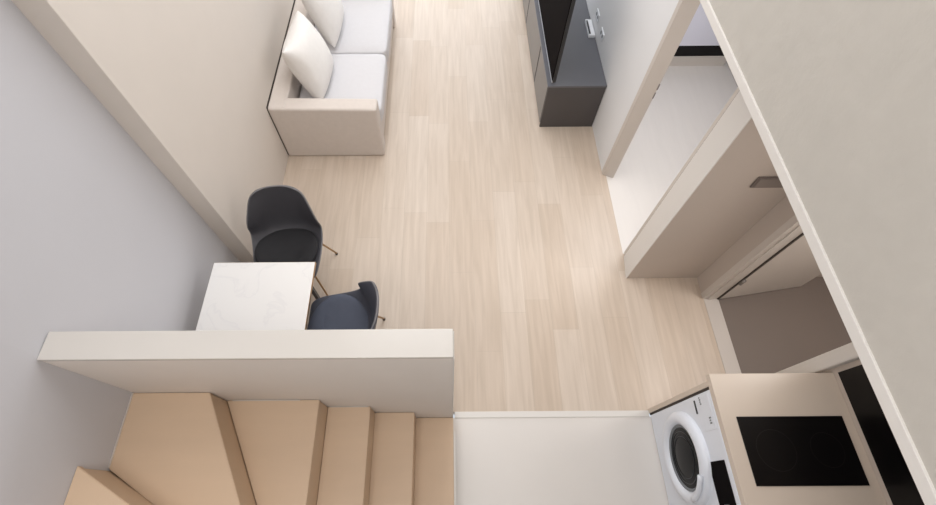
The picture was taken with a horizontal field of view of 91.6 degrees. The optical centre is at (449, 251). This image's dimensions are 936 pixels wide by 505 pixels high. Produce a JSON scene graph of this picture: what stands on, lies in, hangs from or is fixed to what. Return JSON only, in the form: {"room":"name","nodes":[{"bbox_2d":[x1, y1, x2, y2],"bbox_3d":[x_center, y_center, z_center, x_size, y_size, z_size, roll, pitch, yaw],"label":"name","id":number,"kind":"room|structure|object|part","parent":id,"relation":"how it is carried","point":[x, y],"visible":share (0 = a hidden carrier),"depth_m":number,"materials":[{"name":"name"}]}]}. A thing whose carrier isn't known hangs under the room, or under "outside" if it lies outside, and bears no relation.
{"room":"studio apartment","nodes":[
{"label":"studio apartment","id":0,"kind":"room"},
{"bbox_2d":[0,0,239,504],"bbox_3d":[-1.679,0.888,1.032,0.228,3.950,3.860,0,61,0],"label":"wall","id":1,"kind":"structure","parent":0,"point":[94,236],"depth_m":1.89,"materials":[{"name":"white paint"}]},
{"bbox_2d":[11,0,293,261],"bbox_3d":[-1.669,-2.831,3.082,0.298,3.950,4.645,0,61,0],"label":"wall","id":2,"kind":"structure","parent":0,"point":[190,82],"depth_m":2.70,"materials":[{"name":"beige paint"}]},
{"bbox_2d":[37,329,452,417],"bbox_3d":[-0.772,0.740,2.452,1.583,1.597,0.113,0,61,0],"label":"wall","id":3,"kind":"structure","parent":0,"point":[382,370],"depth_m":1.80,"materials":[{"name":"white paint"}]},
{"bbox_2d":[452,331,453,416],"bbox_3d":[0.021,0.740,2.463,0.006,1.572,0.110,0,61,0],"label":"trim","id":4,"kind":"structure","parent":3,"relation":"attached to","point":[453,331],"depth_m":2.03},
{"bbox_2d":[455,410,649,417],"bbox_3d":[0.710,1.133,3.166,1.342,0.056,0.041,0,61,0],"label":"trim","id":5,"kind":"structure","parent":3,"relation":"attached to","point":[634,413],"depth_m":3.14,"materials":[{"name":"white paint"}]},
{"bbox_2d":[283,0,851,504],"bbox_3d":[0.942,-0.229,3.946,5.320,0.102,8.600,0,61,0],"label":"floor","id":6,"kind":"structure","parent":0,"point":[492,226],"depth_m":3.71,"materials":[{"name":"brown wood"}]},
{"bbox_2d":[196,262,319,330],"bbox_3d":[-1.164,0.565,3.034,0.642,0.750,0.734,0,61,0],"label":"dining table","id":7,"kind":"object","parent":6,"relation":"on","point":[239,295],"visible":0.44,"depth_m":2.77,"materials":[{"name":"white stone"}]},
{"bbox_3d":[-0.925,0.321,3.202,0.024,0.690,0.024,0,61,0],"label":"leg","id":8,"kind":"part","parent":7,"relation":"part of","materials":[{"name":"plastic"}]},
{"bbox_2d":[64,393,455,504],"bbox_3d":[-0.760,1.297,2.257,1.599,1.400,1.053,0,61,0],"label":"staircase","id":9,"kind":"structure","parent":6,"relation":"on","point":[170,448],"depth_m":2.30,"materials":[{"name":"beige laminate"}]},
{"bbox_3d":[0.036,1.504,2.831,0.012,0.190,0.700,0,61,0],"label":"trim","id":10,"kind":"part","parent":9,"relation":"part of","materials":[{"name":"white paint"}]},
{"bbox_2d":[246,185,337,295],"bbox_3d":[-1.147,-0.017,3.300,0.501,0.847,0.526,-5,61,-3],"label":"dining chair","id":11,"kind":"object","parent":6,"relation":"on","point":[282,225],"visible":0.77,"depth_m":3.21,"materials":[{"name":"plastic"}]},
{"bbox_3d":[-0.988,0.209,3.408,0.024,0.425,0.134,-41,68,-20],"label":"leg","id":12,"kind":"part","parent":11,"relation":"part of","materials":[{"name":"gold metal"}]},
{"bbox_3d":[-0.993,-0.048,3.550,0.172,0.425,0.021,-35,66,-17],"label":"leg","id":13,"kind":"part","parent":11,"relation":"part of","materials":[{"name":"gold metal"}]},
{"bbox_2d":[266,0,395,155],"bbox_3d":[-1.053,-1.921,4.490,0.915,0.600,2.008,0,61,0],"label":"sofa","id":14,"kind":"object","parent":6,"relation":"on","point":[349,119],"visible":0.77,"depth_m":4.10,"materials":[{"name":"beige fabric"}]},
{"bbox_3d":[-1.510,-1.924,4.482,0.002,0.580,2.004,0,61,0],"label":"panel","id":15,"kind":"part","parent":14,"relation":"part of","materials":[{"name":"beige fabric"}]},
{"bbox_3d":[-1.433,-1.930,4.468,0.150,0.532,1.984,0,61,0],"label":"backrest","id":16,"kind":"part","parent":14,"relation":"part of","materials":[{"name":"beige fabric"}]},
{"bbox_2d":[282,11,333,97],"bbox_3d":[-1.191,-1.661,3.891,0.321,0.503,0.541,6,61,4],"label":"throw pillow","id":17,"kind":"object","parent":14,"relation":"on","point":[305,52],"visible":0.98,"depth_m":3.75,"materials":[{"name":"white fabric"}]},
{"bbox_2d":[301,0,343,47],"bbox_3d":[-1.163,-2.311,4.203,0.295,0.544,0.570,1,61,1],"label":"throw pillow","id":18,"kind":"object","parent":14,"relation":"on","point":[327,15],"visible":1,"depth_m":4.13,"materials":[{"name":"white fabric"}]},
{"bbox_3d":[-1.053,-1.101,4.042,0.900,0.588,0.140,0,61,0],"label":"armrest","id":19,"kind":"part","parent":14,"relation":"part of","materials":[{"name":"beige fabric"}]},
{"bbox_2d":[300,54,387,120],"bbox_3d":[-0.970,-1.529,4.217,0.752,0.200,0.768,0,61,0],"label":"seat cushion","id":20,"kind":"object","parent":14,"relation":"on","point":[354,76],"depth_m":4.14,"materials":[{"name":"fabric"}]},
{"bbox_2d":[315,0,392,61],"bbox_3d":[-0.975,-2.286,4.634,0.752,0.200,0.940,0,61,0],"label":"seat cushion","id":21,"kind":"object","parent":14,"relation":"on","point":[366,24],"depth_m":4.49,"materials":[{"name":"fabric"}]},
{"bbox_3d":[-1.064,-2.736,4.944,0.900,0.588,0.140,0,61,0],"label":"armrest","id":22,"kind":"part","parent":14,"relation":"part of","materials":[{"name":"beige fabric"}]},
{"bbox_2d":[307,281,384,329],"bbox_3d":[-0.669,0.518,3.003,0.526,0.847,0.501,0,61,0],"label":"dining chair","id":23,"kind":"object","parent":6,"relation":"on","point":[359,308],"visible":0.61,"depth_m":2.98,"materials":[{"name":"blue plastic"}]},
{"bbox_2d":[523,0,606,126],"bbox_3d":[1.123,-2.433,4.820,0.522,0.497,2.498,0,61,0],"label":"media console","id":24,"kind":"object","parent":6,"relation":"on","point":[575,98],"visible":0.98,"depth_m":4.24,"materials":[{"name":"grey paint"}]},
{"bbox_3d":[0.873,-3.112,5.189,0.018,0.430,0.942,0,61,0],"label":"drawer","id":25,"kind":"part","parent":24,"relation":"part of","materials":[{"name":"grey wood"}]},
{"bbox_3d":[0.879,-2.280,4.730,0.018,0.430,0.942,0,61,0],"label":"drawer","id":26,"kind":"part","parent":24,"relation":"part of","materials":[{"name":"grey wood"}]},
{"bbox_3d":[0.883,-1.613,4.362,0.018,0.430,0.566,0,61,0],"label":"drawer","id":27,"kind":"part","parent":24,"relation":"part of","materials":[{"name":"grey wood"}]},
{"bbox_2d":[538,0,575,82],"bbox_3d":[0.914,-2.316,3.981,0.046,0.863,1.460,0,61,0],"label":"television","id":28,"kind":"object","parent":24,"relation":"on","point":[556,15],"visible":1,"depth_m":3.86,"materials":[{"name":"plastic"}]},
{"bbox_3d":[1.134,-1.345,4.231,0.510,0.478,0.020,0,61,0],"label":"panel","id":29,"kind":"part","parent":24,"relation":"part of","materials":[{"name":"grey wood"}]},
{"bbox_2d":[585,19,594,37],"bbox_3d":[1.349,-2.141,4.356,0.060,0.032,0.240,0,61,0],"label":"cable box","id":30,"kind":"object","parent":24,"relation":"on","point":[588,22],"visible":1,"depth_m":4.33,"materials":[{"name":"white plastic"}]},
{"bbox_2d":[648,381,708,414],"bbox_3d":[1.707,0.906,2.786,0.655,0.832,0.040,0,61,0],"label":"cabinet end panel","id":31,"kind":"object","parent":6,"relation":"on","point":[703,387],"visible":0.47,"depth_m":2.71,"materials":[{"name":"beige wood"}]},
{"bbox_2d":[651,390,740,504],"bbox_3d":[1.640,1.191,2.633,0.642,0.825,0.602,0,61,0],"label":"washing machine","id":32,"kind":"object","parent":6,"relation":"on","point":[695,464],"visible":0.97,"depth_m":2.53,"materials":[{"name":"white metal"}]},
{"bbox_3d":[1.363,1.190,2.639,0.012,0.352,0.352,0,61,0],"label":"door glass","id":33,"kind":"part","parent":32,"relation":"part of","materials":[{"name":"black glass"}]},
{"bbox_3d":[1.333,1.272,2.446,0.028,0.160,0.132,0,61,0],"label":"door handle","id":34,"kind":"part","parent":32,"relation":"part of","materials":[{"name":"white plastic"}]},
{"bbox_3d":[1.385,0.863,2.444,0.012,0.130,0.182,0,61,0],"label":"detergent drawer","id":35,"kind":"part","parent":32,"relation":"part of","materials":[{"name":"white plastic"}]},
{"bbox_3d":[1.386,1.182,2.297,0.013,0.156,0.232,0,61,0],"label":"control panel","id":36,"kind":"part","parent":32,"relation":"part of","materials":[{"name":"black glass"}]},
{"bbox_2d":[669,3,725,65],"bbox_3d":[2.200,-2.641,4.101,1.430,1.950,0.440,0,61,0],"label":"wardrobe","id":37,"kind":"object","parent":6,"relation":"on","point":[699,46],"visible":0.18,"depth_m":4.67,"materials":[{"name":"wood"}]},
{"bbox_3d":[1.702,1.752,2.319,0.665,0.832,0.610,0,61,0],"label":"base cabinet","id":38,"kind":"object","parent":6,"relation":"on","visible":0},
{"bbox_2d":[706,373,886,504],"bbox_3d":[1.711,1.239,2.105,0.660,0.038,1.342,0,61,0],"label":"countertop","id":39,"kind":"structure","parent":38,"relation":"on","point":[733,396],"depth_m":2.32,"materials":[{"name":"beige stone"}]},
{"bbox_2d":[736,416,869,485],"bbox_3d":[1.722,0.970,2.229,0.534,0.005,0.314,0,61,0],"label":"induction hob","id":40,"kind":"object","parent":39,"relation":"in","point":[781,450],"visible":1,"depth_m":2.22,"materials":[{"name":"black glass"}]},
{"bbox_2d":[586,0,678,169],"bbox_3d":[1.422,-3.292,3.321,0.085,3.950,3.645,0,61,0],"label":"wall","id":41,"kind":"structure","parent":0,"point":[634,30],"depth_m":3.66,"materials":[{"name":"white paint"}]},
{"bbox_2d":[595,8,599,22],"bbox_3d":[1.384,-2.205,4.241,0.008,0.068,0.116,0,61,0],"label":"wall outlet","id":42,"kind":"object","parent":41,"relation":"attached to","point":[597,14],"visible":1,"depth_m":4.23,"materials":[{"name":"white plastic"}]},
{"bbox_2d":[600,27,603,40],"bbox_3d":[1.386,-1.972,4.124,0.008,0.068,0.116,0,61,0],"label":"wall outlet","id":43,"kind":"object","parent":41,"relation":"attached to","point":[601,31],"visible":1,"depth_m":4.12,"materials":[{"name":"white plastic"}]},
{"bbox_2d":[602,0,699,177],"bbox_3d":[1.440,-1.235,3.186,0.092,2.200,0.087,0,61,0],"label":"trim","id":44,"kind":"structure","parent":41,"relation":"attached to","point":[685,10],"depth_m":3.19,"materials":[{"name":"wood"}]},
{"bbox_2d":[624,88,739,253],"bbox_3d":[1.470,-0.517,2.790,0.058,2.200,0.030,0,61,0],"label":"trim","id":45,"kind":"structure","parent":0,"point":[737,89],"depth_m":2.74,"materials":[{"name":"white wood"}]},
{"bbox_2d":[624,91,751,277],"bbox_3d":[1.424,-0.407,2.730,0.006,2.200,0.200,5,61,3],"label":"wall","id":46,"kind":"structure","parent":0,"point":[736,116],"depth_m":2.65,"materials":[{"name":"beige paint"}]},
{"bbox_2d":[687,278,725,373],"bbox_3d":[1.950,0.585,3.493,0.085,0.100,1.205,0,61,0],"label":"floor","id":47,"kind":"structure","parent":0,"point":[718,368],"depth_m":3.44,"materials":[{"name":"brown wood"}]},
{"bbox_2d":[627,119,822,277],"bbox_3d":[2.259,-0.413,2.729,1.682,2.200,0.197,0,61,0],"label":"wall pier","id":48,"kind":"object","parent":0,"point":[724,206],"visible":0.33,"depth_m":2.83,"materials":[{"name":"beige paint"}]},
{"bbox_2d":[750,176,782,187],"bbox_3d":[1.810,-0.390,2.547,0.200,0.090,0.015,0,61,0],"label":"switch plate","id":49,"kind":"object","parent":48,"relation":"attached to","point":[767,181],"visible":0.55,"depth_m":2.54,"materials":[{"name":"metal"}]},
{"bbox_2d":[697,196,794,292],"bbox_3d":[2.041,-0.252,2.641,0.120,2.200,0.168,0,61,0],"label":"wall","id":50,"kind":"structure","parent":0,"point":[782,212],"depth_m":3.01,"materials":[{"name":"beige paint"}]},
{"bbox_2d":[701,215,802,298],"bbox_3d":[2.032,-0.171,2.597,0.114,2.200,0.016,0,61,0],"label":"trim","id":51,"kind":"structure","parent":50,"relation":"attached to","point":[795,223],"depth_m":2.98,"materials":[{"name":"beige wood"}]},
{"bbox_2d":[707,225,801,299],"bbox_3d":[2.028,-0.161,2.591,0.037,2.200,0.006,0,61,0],"label":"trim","id":52,"kind":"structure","parent":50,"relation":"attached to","point":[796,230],"depth_m":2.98,"materials":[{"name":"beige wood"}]},
{"bbox_2d":[717,233,820,299],"bbox_3d":[2.433,-0.171,2.663,0.705,2.080,0.101,-8,61,-4],"label":"door","id":53,"kind":"structure","parent":50,"relation":"in","point":[794,265],"depth_m":3.23,"materials":[{"name":"wood"}]},
{"bbox_2d":[709,0,935,489],"bbox_3d":[1.063,-0.106,0.296,0.113,1.725,4.860,0,61,0],"label":"wall","id":54,"kind":"structure","parent":0,"point":[844,91],"depth_m":1.09,"materials":[{"name":"beige paint"}]},
{"bbox_2d":[700,0,935,504],"bbox_3d":[1.068,0.273,1.087,0.130,0.034,4.960,0,61,0],"label":"trim","id":55,"kind":"structure","parent":54,"relation":"attached to","point":[912,458],"depth_m":1.18,"materials":[{"name":"beige paint"}]},
{"bbox_2d":[822,359,892,504],"bbox_3d":[2.099,1.739,1.543,0.110,2.200,2.820,0,61,0],"label":"wall","id":56,"kind":"structure","parent":0,"point":[836,370],"depth_m":2.27,"materials":[{"name":"beige paint"}]},
{"bbox_2d":[704,299,741,373],"bbox_3d":[2.047,0.720,3.393,0.113,0.064,0.792,0,61,0],"label":"trim","id":57,"kind":"structure","parent":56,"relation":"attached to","point":[723,340],"depth_m":3.40,"materials":[{"name":"beige wood"}]},
{"bbox_2d":[776,342,858,372],"bbox_3d":[2.073,0.477,2.239,0.145,2.200,0.078,0,61,0],"label":"trim","id":58,"kind":"structure","parent":56,"relation":"attached to","point":[845,354],"depth_m":2.41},
{"bbox_2d":[838,365,924,504],"bbox_3d":[2.033,1.079,1.809,0.012,0.548,1.333,0,61,0],"label":"backsplash panel","id":59,"kind":"object","parent":56,"relation":"attached to","point":[899,483],"visible":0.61,"depth_m":2.14,"materials":[{"name":"black glass"}]}
]}

